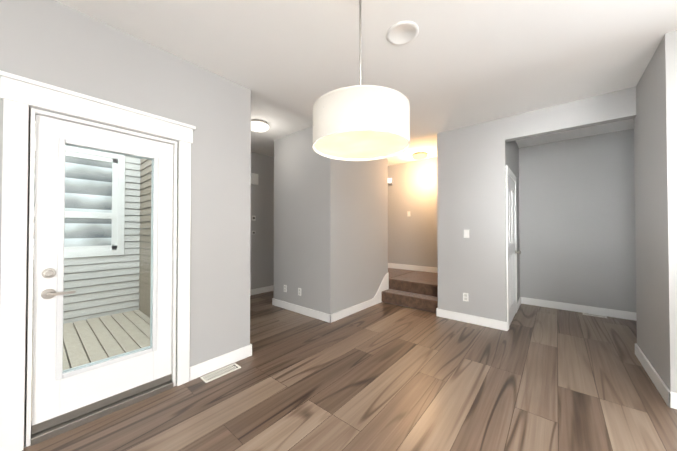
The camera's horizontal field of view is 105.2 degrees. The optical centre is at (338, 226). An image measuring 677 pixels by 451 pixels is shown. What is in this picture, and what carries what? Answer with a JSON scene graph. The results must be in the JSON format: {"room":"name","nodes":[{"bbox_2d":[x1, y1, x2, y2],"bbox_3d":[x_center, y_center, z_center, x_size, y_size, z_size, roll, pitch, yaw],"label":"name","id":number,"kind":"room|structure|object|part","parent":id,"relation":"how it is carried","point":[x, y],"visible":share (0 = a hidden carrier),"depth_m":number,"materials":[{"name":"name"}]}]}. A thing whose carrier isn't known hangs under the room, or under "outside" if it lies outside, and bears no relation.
{"room":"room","nodes":[
{"label":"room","id":0,"kind":"room"},
{"bbox_2d":[0,0,387,447],"bbox_3d":[-2.186,0.044,2.188,1.320,3.150,8.090,-1,-1,40],"label":"wall","id":1,"kind":"structure","parent":0,"point":[55,43],"depth_m":2.45,"materials":[{"name":"paint"}]},
{"bbox_2d":[0,70,195,450],"bbox_3d":[-1.665,0.220,1.904,0.240,2.190,1.050,-1,-1,40],"label":"door frame","id":2,"kind":"structure","parent":1,"relation":"attached to","point":[19,95],"depth_m":1.55,"materials":[{"name":"white wood"}]},
{"bbox_2d":[31,115,172,434],"bbox_3d":[-1.630,0.288,1.871,0.112,1.959,0.752,-1,-1,40],"label":"entry door","id":3,"kind":"structure","parent":1,"relation":"in","point":[59,395],"depth_m":1.76,"materials":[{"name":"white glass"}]},
{"bbox_3d":[-1.781,0.358,1.646,0.054,0.193,0.147,-1,-1,40],"label":"handle","id":4,"kind":"part","parent":3,"relation":"part of","materials":[{"name":"silver metal"}]},
{"bbox_3d":[-1.648,0.205,1.882,0.071,1.556,0.545,-1,-1,40],"label":"frame","id":5,"kind":"part","parent":3,"relation":"part of","materials":[{"name":"clear glass"}]},
{"bbox_3d":[-1.648,0.205,1.883,0.006,1.514,0.503,-1,-1,40],"label":"panel","id":6,"kind":"part","parent":3,"relation":"part of","materials":[{"name":"clear glass"}]},
{"bbox_2d":[31,381,172,445],"bbox_3d":[-1.683,1.304,1.906,0.232,0.062,0.754,-1,-1,40],"label":"entry door threshold sill","id":7,"kind":"structure","parent":1,"relation":"attached to","point":[53,431],"depth_m":1.77,"materials":[{"name":"metal"}]},
{"bbox_2d":[189,344,251,380],"bbox_3d":[-1.085,1.264,2.443,0.016,0.115,0.591,-1,-1,40],"label":"baseboard","id":8,"kind":"structure","parent":1,"relation":"attached to","point":[198,370],"depth_m":2.40,"materials":[{"name":"white wood"}]},
{"bbox_2d":[273,298,332,322],"bbox_3d":[-0.610,1.283,4.022,1.326,0.115,0.020,-1,-1,40],"label":"baseboard","id":9,"kind":"structure","parent":1,"relation":"attached to","point":[316,314],"depth_m":3.93,"materials":[{"name":"white wood"}]},
{"bbox_2d":[333,299,371,321],"bbox_3d":[0.236,1.283,4.010,0.016,0.115,1.020,-1,-1,40],"label":"baseboard","id":10,"kind":"structure","parent":1,"relation":"attached to","point":[341,314],"depth_m":3.95,"materials":[{"name":"white wood"}]},
{"bbox_2d":[372,273,388,305],"bbox_3d":[0.749,1.101,4.620,0.016,0.495,0.570,-1,-1,40],"label":"trim","id":11,"kind":"structure","parent":1,"relation":"attached to","point":[377,297],"depth_m":4.63,"materials":[{"name":"white wood"}]},
{"bbox_2d":[250,152,273,289],"bbox_3d":[-1.288,-0.063,5.814,0.200,2.850,4.310,-1,-1,40],"label":"wall","id":12,"kind":"structure","parent":0,"point":[262,242],"depth_m":5.33,"materials":[{"name":"paint"}]},
{"bbox_2d":[251,173,257,184],"bbox_3d":[-1.681,-0.956,5.169,0.045,0.220,0.160,-1,-1,40],"label":"door chime","id":13,"kind":"object","parent":12,"relation":"attached to","point":[254,178],"visible":0.75,"depth_m":5.15,"materials":[{"name":"white plastic"}]},
{"bbox_2d":[250,285,273,294],"bbox_3d":[-1.270,1.303,5.652,0.016,0.115,4.110,-1,-1,40],"label":"baseboard","id":14,"kind":"structure","parent":12,"relation":"attached to","point":[271,288],"depth_m":5.28,"materials":[{"name":"white wood"}]},
{"bbox_2d":[251,90,436,165],"bbox_3d":[0.620,-1.608,0.797,9.610,0.120,9.550,-1,-1,40],"label":"ceiling","id":15,"kind":"structure","parent":0,"point":[281,120],"depth_m":4.05,"materials":[{"name":"paint"}]},
{"bbox_2d":[251,119,268,131],"bbox_3d":[-1.181,-1.451,3.786,0.320,0.123,0.320,-1,-1,40],"label":"light","id":16,"kind":"object","parent":15,"relation":"attached to","point":[257,125],"visible":0.9,"depth_m":3.70,"materials":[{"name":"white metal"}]},
{"bbox_2d":[412,152,426,159],"bbox_3d":[1.670,-1.432,5.306,0.300,0.123,0.300,-1,-1,40],"label":"ceiling light","id":17,"kind":"object","parent":15,"relation":"attached to","point":[419,155],"visible":1,"depth_m":5.21,"materials":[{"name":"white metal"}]},
{"bbox_2d":[22,291,676,450],"bbox_3d":[0.620,1.332,0.761,9.210,0.060,9.150,-1,-1,40],"label":"floor","id":18,"kind":"structure","parent":0,"point":[382,376],"depth_m":2.03,"materials":[{"name":"laminate"}]},
{"bbox_2d":[200,363,240,382],"bbox_3d":[-1.060,1.318,2.341,0.115,0.006,0.320,-1,-1,40],"label":"floor vent","id":19,"kind":"object","parent":18,"relation":"in","point":[219,373],"visible":1,"depth_m":2.33,"materials":[{"name":"plastic"}]},
{"bbox_2d":[382,268,437,312],"bbox_3d":[1.145,1.166,5.311,2.366,0.380,1.518,-1,-1,40],"label":"stairs","id":20,"kind":"object","parent":18,"relation":"on","point":[414,289],"visible":0.52,"depth_m":4.51,"materials":[{"name":"brown carpet"}]},
{"bbox_2d":[583,313,606,317],"bbox_3d":[3.866,1.337,3.905,0.260,0.006,0.100,-1,-1,40],"label":"floor vent","id":21,"kind":"object","parent":18,"relation":"in","point":[594,315],"visible":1,"depth_m":3.89,"materials":[{"name":"plastic"}]},
{"bbox_2d":[56,0,676,147],"bbox_3d":[1.465,-1.506,0.083,7.000,0.098,9.150,-1,-1,40],"label":"ceiling","id":22,"kind":"structure","parent":0,"point":[455,64],"depth_m":2.07,"materials":[{"name":"paint"}]},
{"bbox_2d":[312,0,409,160],"bbox_3d":[0.127,-0.947,1.499,0.552,0.986,0.552,-1,-1,40],"label":"pendant light","id":23,"kind":"object","parent":22,"relation":"hanging from","point":[360,122],"visible":1,"depth_m":1.29,"materials":[{"name":"white fabric"}]},
{"bbox_3d":[0.127,-0.560,1.495,0.552,0.212,0.552,-1,-1,40],"label":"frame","id":24,"kind":"part","parent":23,"relation":"part of","materials":[{"name":"fabric"}]},
{"bbox_3d":[0.127,-0.560,1.495,0.550,0.210,0.550,-1,-1,40],"label":"lamp shade","id":25,"kind":"part","parent":23,"relation":"part of","materials":[{"name":"fabric"}]},
{"bbox_2d":[387,21,418,44],"bbox_3d":[0.475,-1.430,1.918,0.232,0.009,0.232,-1,-1,40],"label":"disc","id":26,"kind":"object","parent":22,"relation":"attached to","point":[402,32],"visible":1,"depth_m":1.90,"materials":[{"name":"white plastic"}]},
{"bbox_2d":[437,118,519,321],"bbox_3d":[2.348,-0.082,4.240,0.870,2.850,1.630,-1,-1,40],"label":"wall","id":27,"kind":"structure","parent":0,"point":[473,161],"depth_m":3.59,"materials":[{"name":"paint"}]},
{"bbox_2d":[463,293,468,301],"bbox_3d":[1.786,0.986,3.630,0.072,0.116,0.008,-1,-1,40],"label":"outlet","id":28,"kind":"object","parent":27,"relation":"attached to","point":[465,296],"visible":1,"depth_m":3.62,"materials":[{"name":"white plastic"}]},
{"bbox_2d":[464,230,468,237],"bbox_3d":[1.797,0.096,3.631,0.072,0.116,0.009,-1,-1,40],"label":"light switch","id":29,"kind":"object","parent":27,"relation":"attached to","point":[466,233],"visible":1,"depth_m":3.63,"materials":[{"name":"white plastic"}]},
{"bbox_2d":[436,308,507,330],"bbox_3d":[1.819,1.278,3.596,0.902,0.115,0.020,-1,-1,40],"label":"baseboard","id":30,"kind":"structure","parent":27,"relation":"attached to","point":[487,322],"depth_m":3.55,"materials":[{"name":"white wood"}]},
{"bbox_2d":[505,165,516,329],"bbox_3d":[2.499,0.272,3.723,0.022,2.130,0.990,-1,-1,40],"label":"door frame","id":31,"kind":"structure","parent":27,"relation":"attached to","point":[510,173],"depth_m":3.36,"materials":[{"name":"white wood"}]},
{"bbox_2d":[508,175,520,325],"bbox_3d":[2.525,0.317,3.700,0.086,2.020,0.810,-1,-1,40],"label":"door","id":32,"kind":"structure","parent":27,"relation":"in","point":[512,253],"depth_m":3.69,"materials":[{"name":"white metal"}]},
{"bbox_3d":[2.502,0.297,3.720,0.005,1.640,0.570,-1,-1,40],"label":"panel","id":33,"kind":"part","parent":32,"relation":"part of","materials":[{"name":"white wood"}]},
{"bbox_2d":[517,297,520,310],"bbox_3d":[3.003,1.287,4.312,0.016,0.115,0.590,-1,-1,40],"label":"baseboard","id":34,"kind":"structure","parent":27,"relation":"attached to","point":[519,301],"depth_m":4.32,"materials":[{"name":"white wood"}]},
{"bbox_2d":[388,129,635,311],"bbox_3d":[2.372,-0.067,5.416,5.910,2.850,0.200,-1,-1,40],"label":"wall","id":35,"kind":"structure","parent":0,"point":[577,218],"depth_m":4.19,"materials":[{"name":"paint"}]},
{"bbox_2d":[388,263,437,272],"bbox_3d":[1.630,0.926,5.889,2.370,0.115,0.016,-1,-1,40],"label":"baseboard","id":36,"kind":"structure","parent":35,"relation":"attached to","point":[391,265],"depth_m":5.83,"materials":[{"name":"white wood"}]},
{"bbox_2d":[521,297,636,320],"bbox_3d":[3.805,1.284,4.051,1.580,0.115,0.016,-1,-1,40],"label":"baseboard","id":37,"kind":"structure","parent":35,"relation":"attached to","point":[530,301],"depth_m":4.04,"materials":[{"name":"white wood"}]},
{"bbox_2d":[505,86,635,141],"bbox_3d":[2.798,-1.328,2.888,1.580,0.390,0.120,-1,-1,40],"label":"lintel","id":38,"kind":"object","parent":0,"point":[614,106],"visible":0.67,"depth_m":2.93,"materials":[{"name":"paint"}]},
{"bbox_2d":[634,55,657,372],"bbox_3d":[2.898,-0.105,2.325,0.180,2.850,0.830,-1,-1,40],"label":"wall","id":39,"kind":"structure","parent":0,"point":[646,218],"depth_m":2.36,"materials":[{"name":"paint"}]},
{"bbox_2d":[635,343,676,408],"bbox_3d":[2.763,1.262,2.285,0.036,0.115,1.072,-1,-1,40],"label":"baseboard","id":40,"kind":"structure","parent":39,"relation":"attached to","point":[669,397],"depth_m":2.08,"materials":[{"name":"white wood"}]},
{"bbox_2d":[654,30,676,392],"bbox_3d":[4.077,-0.125,0.644,4.150,2.850,0.200,-1,-1,40],"label":"wall","id":41,"kind":"structure","parent":0,"point":[655,146],"depth_m":1.92,"materials":[{"name":"paint"}]},
{"label":"outside","id":42,"kind":"structure","parent":0,"visible":0},
{"bbox_3d":[-7.567,2.015,1.895,8.800,0.400,9.340,-1,-1,40],"label":"ground","id":43,"kind":"structure","parent":42,"visible":0},
{"bbox_2d":[32,121,140,329],"bbox_3d":[-5.089,-0.222,2.972,0.235,4.100,4.540,-1,-1,40],"label":"wall","id":44,"kind":"structure","parent":43,"relation":"on","point":[108,254],"depth_m":4.23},
{"bbox_2d":[31,309,149,420],"bbox_3d":[-3.784,1.626,1.965,3.040,0.380,4.318,-1,-1,40],"label":"deck","id":45,"kind":"object","parent":43,"relation":"on","point":[113,325],"depth_m":3.40,"materials":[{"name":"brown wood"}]},
{"bbox_2d":[139,158,151,317],"bbox_3d":[-2.320,-0.213,3.724,3.100,4.100,0.220,-1,-1,40],"label":"wall jog","id":46,"kind":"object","parent":43,"relation":"on","point":[144,271],"depth_m":4.40,"materials":[{"name":"beige"}]}
]}

